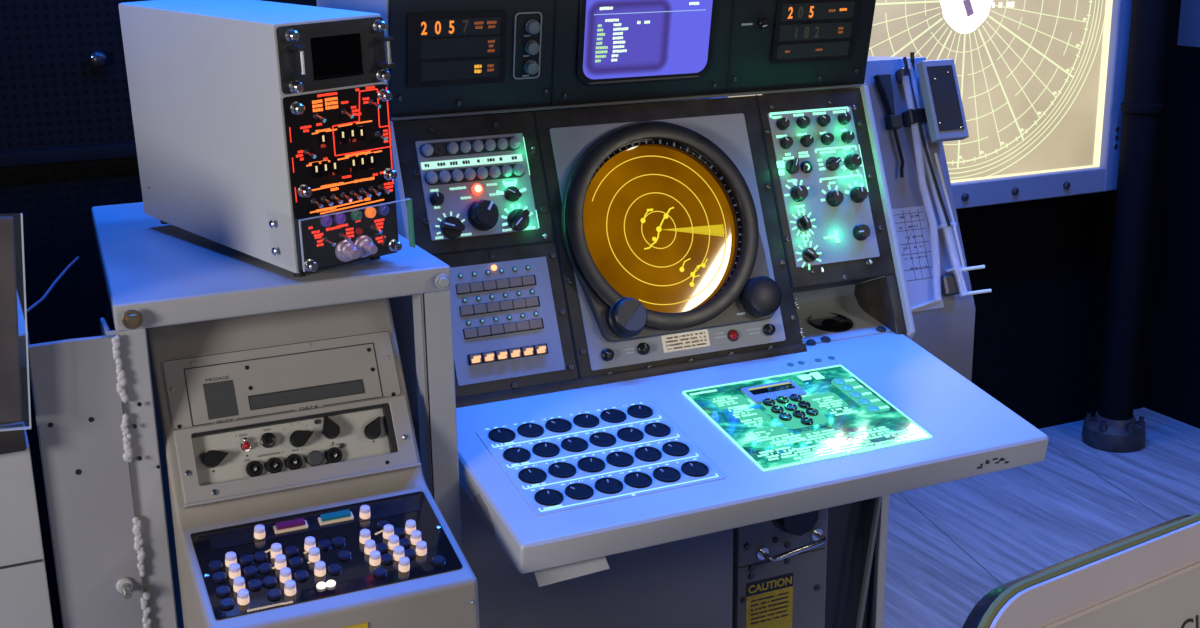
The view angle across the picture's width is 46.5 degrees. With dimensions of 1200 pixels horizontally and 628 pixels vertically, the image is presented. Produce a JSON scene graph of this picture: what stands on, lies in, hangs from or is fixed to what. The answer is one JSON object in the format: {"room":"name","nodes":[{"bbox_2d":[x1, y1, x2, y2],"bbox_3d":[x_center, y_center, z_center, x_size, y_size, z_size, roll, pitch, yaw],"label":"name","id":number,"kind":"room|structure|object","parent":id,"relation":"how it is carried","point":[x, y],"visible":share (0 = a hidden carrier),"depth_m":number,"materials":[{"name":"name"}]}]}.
{"room":"control room","nodes":[
{"label":"control room","id":0,"kind":"room"},
{"bbox_2d":[0,0,1180,627],"bbox_3d":[-0.767,-0.711,3.101,5.620,2.800,0.100,-8,17,-24],"label":"wall","id":1,"kind":"structure","parent":0,"point":[1039,332],"depth_m":3.08,"materials":[{"name":"blue paint"}]},
{"bbox_2d":[0,142,136,166],"bbox_3d":[-1.469,-0.290,2.801,4.000,0.030,0.030,-8,17,-24],"label":"trim","id":2,"kind":"structure","parent":1,"relation":"attached to","point":[125,149],"depth_m":2.94,"materials":[{"name":"black"}]},
{"bbox_2d":[89,50,106,67],"bbox_3d":[-1.055,-0.536,2.935,0.036,0.036,0.028,-11,18,-33],"label":"knob","id":3,"kind":"object","parent":1,"relation":"attached to","point":[98,59],"visible":1,"depth_m":2.92,"materials":[{"name":"black plastic"}]},
{"bbox_2d":[701,0,1132,208],"bbox_3d":[0.871,-0.847,3.695,1.366,1.164,0.100,-8,17,-24],"label":"board","id":4,"kind":"object","parent":1,"relation":"attached to","point":[1042,83],"visible":0.56,"depth_m":3.90,"materials":[{"name":"grey"}]},
{"bbox_2d":[884,408,1199,627],"bbox_3d":[0.385,1.291,1.139,5.620,0.050,5.450,-8,17,-24],"label":"floor","id":5,"kind":"structure","parent":0,"point":[950,544],"depth_m":3.73,"materials":[{"name":"grey wood"}]},
{"bbox_2d":[0,213,53,627],"bbox_3d":[-1.107,0.418,1.934,0.677,1.256,0.586,-8,17,-24],"label":"cabinet","id":6,"kind":"object","parent":5,"relation":"on","point":[24,591],"visible":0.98,"depth_m":1.76,"materials":[{"name":"grey metal"}]},
{"bbox_2d":[27,257,78,312],"bbox_3d":[-0.786,-0.044,2.009,0.006,0.040,0.173,0,15,4],"label":"cable","id":7,"kind":"object","parent":6,"relation":"attached to","point":[76,258],"visible":0.93,"depth_m":2.00,"materials":[{"name":"blue plastic"}]},
{"bbox_2d":[28,202,461,627],"bbox_3d":[-0.602,0.404,2.297,0.562,1.075,0.764,-8,17,-24],"label":"equipment cabinet","id":8,"kind":"object","parent":5,"relation":"on","point":[93,399],"visible":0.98,"depth_m":1.86,"materials":[{"name":"grey metal"}]},
{"bbox_2d":[118,0,414,276],"bbox_3d":[-0.503,-0.274,2.050,0.180,0.360,0.535,-14,20,-39],"label":"box","id":9,"kind":"object","parent":8,"relation":"on","point":[262,129],"visible":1,"depth_m":1.91,"materials":[{"name":"paint"}]},
{"bbox_2d":[303,149,315,158],"bbox_3d":[-0.381,-0.211,1.837,0.009,0.012,0.019,-16,23,-38],"label":"toggle switch","id":10,"kind":"object","parent":9,"relation":"attached to","point":[307,153],"depth_m":1.84,"materials":[{"name":"grey metal"}]},
{"bbox_2d":[310,198,322,207],"bbox_3d":[-0.377,-0.147,1.860,0.019,0.012,0.008,14,21,42],"label":"toggle switch","id":11,"kind":"object","parent":9,"relation":"attached to","point":[314,202],"depth_m":1.87,"materials":[{"name":"grey metal"}]},
{"bbox_2d":[313,113,325,122],"bbox_3d":[-0.368,-0.258,1.835,0.019,0.012,0.008,14,21,42],"label":"toggle switch","id":12,"kind":"object","parent":9,"relation":"attached to","point":[317,117],"depth_m":1.84,"materials":[{"name":"grey metal"}]},
{"bbox_2d":[319,214,332,226],"bbox_3d":[-0.368,-0.125,1.881,0.018,0.018,0.010,-16,23,-38],"label":"lamp","id":13,"kind":"object","parent":9,"relation":"on","point":[326,221],"depth_m":1.88,"materials":[{"name":"purple plastic"}]},
{"bbox_2d":[320,196,332,205],"bbox_3d":[-0.365,-0.151,1.869,0.009,0.012,0.019,-16,23,-38],"label":"toggle switch","id":14,"kind":"object","parent":9,"relation":"attached to","point":[324,200],"depth_m":1.87,"materials":[{"name":"grey metal"}]},
{"bbox_2d":[323,236,335,246],"bbox_3d":[-0.365,-0.098,1.886,0.019,0.012,0.008,14,21,42],"label":"toggle switch","id":15,"kind":"object","parent":9,"relation":"attached to","point":[328,241],"depth_m":1.89,"materials":[{"name":"grey metal"}]},
{"bbox_2d":[330,194,342,203],"bbox_3d":[-0.354,-0.154,1.879,0.009,0.012,0.019,-16,23,-38],"label":"toggle switch","id":16,"kind":"object","parent":9,"relation":"attached to","point":[334,198],"depth_m":1.88,"materials":[{"name":"grey metal"}]},
{"bbox_2d":[332,211,345,224],"bbox_3d":[-0.352,-0.130,1.894,0.018,0.018,0.010,-16,23,-38],"label":"lamp","id":17,"kind":"object","parent":9,"relation":"on","point":[337,219],"depth_m":1.89,"materials":[{"name":"purple plastic"}]},
{"bbox_2d":[338,232,350,241],"bbox_3d":[-0.347,-0.105,1.900,0.009,0.012,0.019,-16,23,-38],"label":"toggle switch","id":18,"kind":"object","parent":9,"relation":"attached to","point":[342,236],"depth_m":1.91,"materials":[{"name":"grey metal"}]},
{"bbox_2d":[340,192,352,201],"bbox_3d":[-0.343,-0.158,1.888,0.019,0.012,0.008,14,21,42],"label":"toggle switch","id":19,"kind":"object","parent":9,"relation":"attached to","point":[344,196],"depth_m":1.89,"materials":[{"name":"grey metal"}]},
{"bbox_2d":[341,109,353,118],"bbox_3d":[-0.336,-0.267,1.861,0.009,0.012,0.019,-16,23,-38],"label":"toggle switch","id":20,"kind":"object","parent":9,"relation":"attached to","point":[345,113],"depth_m":1.87,"materials":[{"name":"grey metal"}]},
{"bbox_2d":[349,190,361,199],"bbox_3d":[-0.332,-0.162,1.897,0.019,0.012,0.008,14,21,42],"label":"toggle switch","id":21,"kind":"object","parent":9,"relation":"attached to","point":[353,194],"depth_m":1.90,"materials":[{"name":"grey metal"}]},
{"bbox_2d":[349,208,361,220],"bbox_3d":[-0.333,-0.135,1.909,0.018,0.018,0.010,-16,23,-38],"label":"lamp","id":22,"kind":"object","parent":9,"relation":"on","point":[356,215],"depth_m":1.91,"materials":[{"name":"green plastic"}]},
{"bbox_2d":[355,228,362,234],"bbox_3d":[-0.331,-0.114,1.921,0.010,0.010,0.004,-16,23,-38],"label":"lamp","id":23,"kind":"object","parent":9,"relation":"on","point":[358,231],"depth_m":1.92,"materials":[{"name":"red plastic"}]},
{"bbox_2d":[359,188,371,197],"bbox_3d":[-0.320,-0.165,1.906,0.019,0.012,0.008,14,21,42],"label":"toggle switch","id":24,"kind":"object","parent":9,"relation":"attached to","point":[363,192],"depth_m":1.91,"materials":[{"name":"grey metal"}]},
{"bbox_2d":[363,205,375,218],"bbox_3d":[-0.316,-0.140,1.923,0.018,0.018,0.010,-16,23,-38],"label":"lamp","id":25,"kind":"object","parent":9,"relation":"on","point":[370,212],"depth_m":1.92,"materials":[{"name":"orange plastic"}]},
{"bbox_2d":[368,186,380,195],"bbox_3d":[-0.309,-0.169,1.915,0.019,0.012,0.008,14,21,42],"label":"toggle switch","id":26,"kind":"object","parent":9,"relation":"attached to","point":[372,190],"depth_m":1.92,"materials":[{"name":"grey metal"}]},
{"bbox_2d":[368,99,380,108],"bbox_3d":[-0.304,-0.284,1.885,0.019,0.012,0.008,14,21,42],"label":"toggle switch","id":27,"kind":"object","parent":9,"relation":"attached to","point":[372,103],"depth_m":1.89,"materials":[{"name":"grey metal"}]},
{"bbox_2d":[370,224,382,233],"bbox_3d":[-0.309,-0.117,1.930,0.019,0.012,0.008,14,21,42],"label":"toggle switch","id":28,"kind":"object","parent":9,"relation":"attached to","point":[374,228],"depth_m":1.94,"materials":[{"name":"grey metal"}]},
{"bbox_2d":[374,131,386,140],"bbox_3d":[-0.298,-0.242,1.903,0.009,0.012,0.019,-16,23,-38],"label":"toggle switch","id":29,"kind":"object","parent":9,"relation":"attached to","point":[378,135],"depth_m":1.91,"materials":[{"name":"grey metal"}]},
{"bbox_2d":[376,203,388,215],"bbox_3d":[-0.300,-0.144,1.936,0.018,0.018,0.010,-16,23,-38],"label":"lamp","id":30,"kind":"object","parent":9,"relation":"attached to","point":[382,210],"depth_m":1.93,"materials":[{"name":"blue plastic"}]},
{"bbox_2d":[377,184,389,193],"bbox_3d":[-0.297,-0.172,1.924,0.019,0.012,0.008,14,21,42],"label":"toggle switch","id":31,"kind":"object","parent":9,"relation":"attached to","point":[381,188],"depth_m":1.93,"materials":[{"name":"grey metal"}]},
{"bbox_2d":[146,298,479,627],"bbox_3d":[-0.452,0.486,2.095,0.341,1.018,0.690,-8,17,-24],"label":"terminal","id":32,"kind":"object","parent":5,"relation":"on","point":[296,492],"visible":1,"depth_m":1.89,"materials":[{"name":"paint"}]},
{"bbox_2d":[240,437,250,451],"bbox_3d":[-0.481,0.177,1.894,0.014,0.019,0.014,-8,-11,-24],"label":"lamp","id":33,"kind":"object","parent":32,"relation":"on","point":[245,442],"depth_m":1.89,"materials":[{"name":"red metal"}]},
{"bbox_2d":[388,85,1048,627],"bbox_3d":[0.097,0.236,2.557,0.937,1.238,1.048,-8,17,-24],"label":"console","id":34,"kind":"object","parent":5,"relation":"on","point":[694,389],"visible":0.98,"depth_m":2.33,"materials":[{"name":"grey paint"}]},
{"bbox_2d":[421,144,433,155],"bbox_3d":[-0.278,-0.265,2.253,0.020,0.019,0.008,-8,-5,-24],"label":"lamp","id":35,"kind":"object","parent":34,"relation":"on","point":[426,149],"depth_m":2.25,"materials":[{"name":"white plastic"}]},
{"bbox_2d":[426,172,437,183],"bbox_3d":[-0.270,-0.220,2.249,0.020,0.019,0.008,-8,-5,-24],"label":"lamp","id":36,"kind":"object","parent":34,"relation":"attached to","point":[431,177],"depth_m":2.25,"materials":[{"name":"grey plastic"}]},
{"bbox_2d":[434,143,445,154],"bbox_3d":[-0.259,-0.268,2.264,0.020,0.020,0.003,-8,-5,-24],"label":"socket","id":37,"kind":"object","parent":34,"relation":"attached to","point":[439,148],"depth_m":2.26,"materials":[{"name":"black plastic"}]},
{"bbox_2d":[439,170,450,182],"bbox_3d":[-0.250,-0.223,2.258,0.020,0.019,0.008,-8,-5,-24],"label":"lamp","id":38,"kind":"object","parent":34,"relation":"on","point":[444,175],"depth_m":2.26,"materials":[{"name":"grey plastic"}]},
{"bbox_2d":[447,142,458,153],"bbox_3d":[-0.239,-0.271,2.270,0.020,0.019,0.008,-8,-5,-24],"label":"lamp","id":39,"kind":"object","parent":34,"relation":"on","point":[452,147],"depth_m":2.27,"materials":[{"name":"white plastic"}]},
{"bbox_2d":[451,169,463,181],"bbox_3d":[-0.231,-0.225,2.267,0.020,0.019,0.008,-8,-5,-24],"label":"lamp","id":40,"kind":"object","parent":34,"relation":"on","point":[457,175],"depth_m":2.27,"materials":[{"name":"grey plastic"}]},
{"bbox_2d":[459,141,470,152],"bbox_3d":[-0.219,-0.273,2.279,0.020,0.019,0.008,-8,-5,-24],"label":"lamp","id":41,"kind":"object","parent":34,"relation":"on","point":[464,146],"depth_m":2.28,"materials":[{"name":"white plastic"}]},
{"bbox_2d":[464,168,475,179],"bbox_3d":[-0.211,-0.228,2.275,0.020,0.019,0.008,-8,-5,-24],"label":"lamp","id":42,"kind":"object","parent":34,"relation":"on","point":[469,173],"depth_m":2.27,"materials":[{"name":"grey plastic"}]},
{"bbox_2d":[471,183,482,194],"bbox_3d":[-0.200,-0.204,2.280,0.019,0.019,0.008,-8,-5,-24],"label":"warning lamp","id":43,"kind":"object","parent":34,"relation":"on","point":[476,188],"depth_m":2.28,"materials":[{"name":"red"}]},
{"bbox_2d":[472,140,483,151],"bbox_3d":[-0.200,-0.276,2.288,0.020,0.019,0.008,-8,-5,-24],"label":"lamp","id":44,"kind":"object","parent":34,"relation":"on","point":[477,145],"depth_m":2.29,"materials":[{"name":"white plastic"}]},
{"bbox_2d":[476,167,487,178],"bbox_3d":[-0.192,-0.231,2.284,0.020,0.019,0.008,-8,-5,-24],"label":"lamp","id":45,"kind":"object","parent":34,"relation":"on","point":[481,172],"depth_m":2.28,"materials":[{"name":"grey plastic"}]},
{"bbox_2d":[484,139,495,150],"bbox_3d":[-0.180,-0.279,2.296,0.020,0.019,0.008,-8,-5,-24],"label":"lamp","id":46,"kind":"object","parent":34,"relation":"on","point":[489,144],"depth_m":2.29,"materials":[{"name":"white plastic"}]},
{"bbox_2d":[489,166,500,177],"bbox_3d":[-0.172,-0.234,2.292,0.020,0.019,0.008,-8,-5,-24],"label":"lamp","id":47,"kind":"object","parent":34,"relation":"on","point":[494,171],"depth_m":2.29,"materials":[{"name":"white plastic"}]},
{"bbox_2d":[496,138,507,149],"bbox_3d":[-0.161,-0.281,2.305,0.020,0.019,0.008,-8,-5,-24],"label":"lamp","id":48,"kind":"object","parent":34,"relation":"on","point":[501,143],"depth_m":2.30,"materials":[{"name":"white plastic"}]},
{"bbox_2d":[501,165,512,176],"bbox_3d":[-0.153,-0.236,2.301,0.020,0.019,0.008,-8,-5,-24],"label":"lamp","id":49,"kind":"object","parent":34,"relation":"attached to","point":[506,170],"depth_m":2.30,"materials":[{"name":"white plastic"}]},
{"bbox_2d":[508,137,519,148],"bbox_3d":[-0.141,-0.284,2.314,0.020,0.019,0.008,-8,-5,-24],"label":"lamp","id":50,"kind":"object","parent":34,"relation":"on","point":[513,142],"depth_m":2.31,"materials":[{"name":"white plastic"}]},
{"bbox_2d":[513,164,524,175],"bbox_3d":[-0.133,-0.239,2.310,0.020,0.019,0.008,-8,-5,-24],"label":"lamp","id":51,"kind":"object","parent":34,"relation":"attached to","point":[518,169],"depth_m":2.31,"materials":[{"name":"white plastic"}]},
{"bbox_2d":[316,0,875,120],"bbox_3d":[-0.002,-0.654,2.524,0.924,0.504,0.523,-8,17,-24],"label":"display cabinet","id":52,"kind":"object","parent":34,"relation":"on","point":[451,58],"visible":1,"depth_m":2.36,"materials":[{"name":"black metal"}]},
{"bbox_2d":[727,330,738,341],"bbox_3d":[0.232,0.037,2.427,0.021,0.021,0.013,-8,-5,-24],"label":"lamp","id":53,"kind":"object","parent":34,"relation":"attached to","point":[732,335],"depth_m":2.42,"materials":[{"name":"red plastic"}]},
{"bbox_2d":[801,161,812,173],"bbox_3d":[0.375,-0.267,2.535,0.023,0.023,0.005,-8,-5,-24],"label":"socket","id":54,"kind":"object","parent":34,"relation":"attached to","point":[804,167],"depth_m":2.53,"materials":[{"name":"silver metal"}]},
{"bbox_2d":[762,56,975,380],"bbox_3d":[0.538,-0.183,2.848,0.193,0.677,0.493,-8,17,-24],"label":"panel","id":55,"kind":"object","parent":34,"relation":"attached to","point":[947,332],"depth_m":2.69,"materials":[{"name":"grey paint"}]},
{"bbox_2d":[874,74,904,177],"bbox_3d":[0.560,-0.361,2.676,0.036,0.191,0.085,-8,17,-24],"label":"brush","id":56,"kind":"object","parent":55,"relation":"hanging from","point":[893,122],"visible":1,"depth_m":2.67,"materials":[{"name":"black plastic"}]},
{"bbox_2d":[892,205,943,311],"bbox_3d":[0.605,-0.106,2.666,0.080,0.186,0.077,-8,17,-24],"label":"chart","id":57,"kind":"object","parent":55,"relation":"attached to","point":[911,225],"visible":0.98,"depth_m":2.67,"materials":[{"name":"paper"}]},
{"bbox_2d":[895,52,991,296],"bbox_3d":[0.650,-0.267,2.681,0.112,0.454,0.212,-8,17,-24],"label":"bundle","id":58,"kind":"object","parent":55,"relation":"attached to","point":[949,283],"visible":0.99,"depth_m":2.68,"materials":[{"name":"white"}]},
{"bbox_2d":[962,513,1199,627],"bbox_3d":[0.499,0.637,1.790,0.543,0.861,0.570,-11,18,-32],"label":"information sign","id":59,"kind":"object","parent":5,"relation":"on","point":[1150,577],"visible":1,"depth_m":1.53,"materials":[{"name":"beige plastic"}]},
{"bbox_2d":[1081,0,1170,452],"bbox_3d":[1.535,-0.954,3.866,0.184,2.790,0.184,-8,17,-24],"label":"column","id":60,"kind":"structure","parent":5,"relation":"on","point":[1114,427],"depth_m":4.03,"materials":[{"name":"black metal"}]},
{"bbox_2d":[1144,45,1199,428],"bbox_3d":[2.921,-0.423,1.845,0.100,2.800,5.350,-8,17,-24],"label":"wall","id":61,"kind":"structure","parent":0,"point":[1173,373],"depth_m":4.33,"materials":[{"name":"black"}]},
{"bbox_2d":[1177,0,1199,46],"bbox_3d":[1.758,-0.962,4.163,0.003,0.320,0.135,-8,17,-24],"label":"notice","id":62,"kind":"object","parent":61,"relation":"attached to","point":[1189,22],"visible":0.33,"depth_m":4.18,"materials":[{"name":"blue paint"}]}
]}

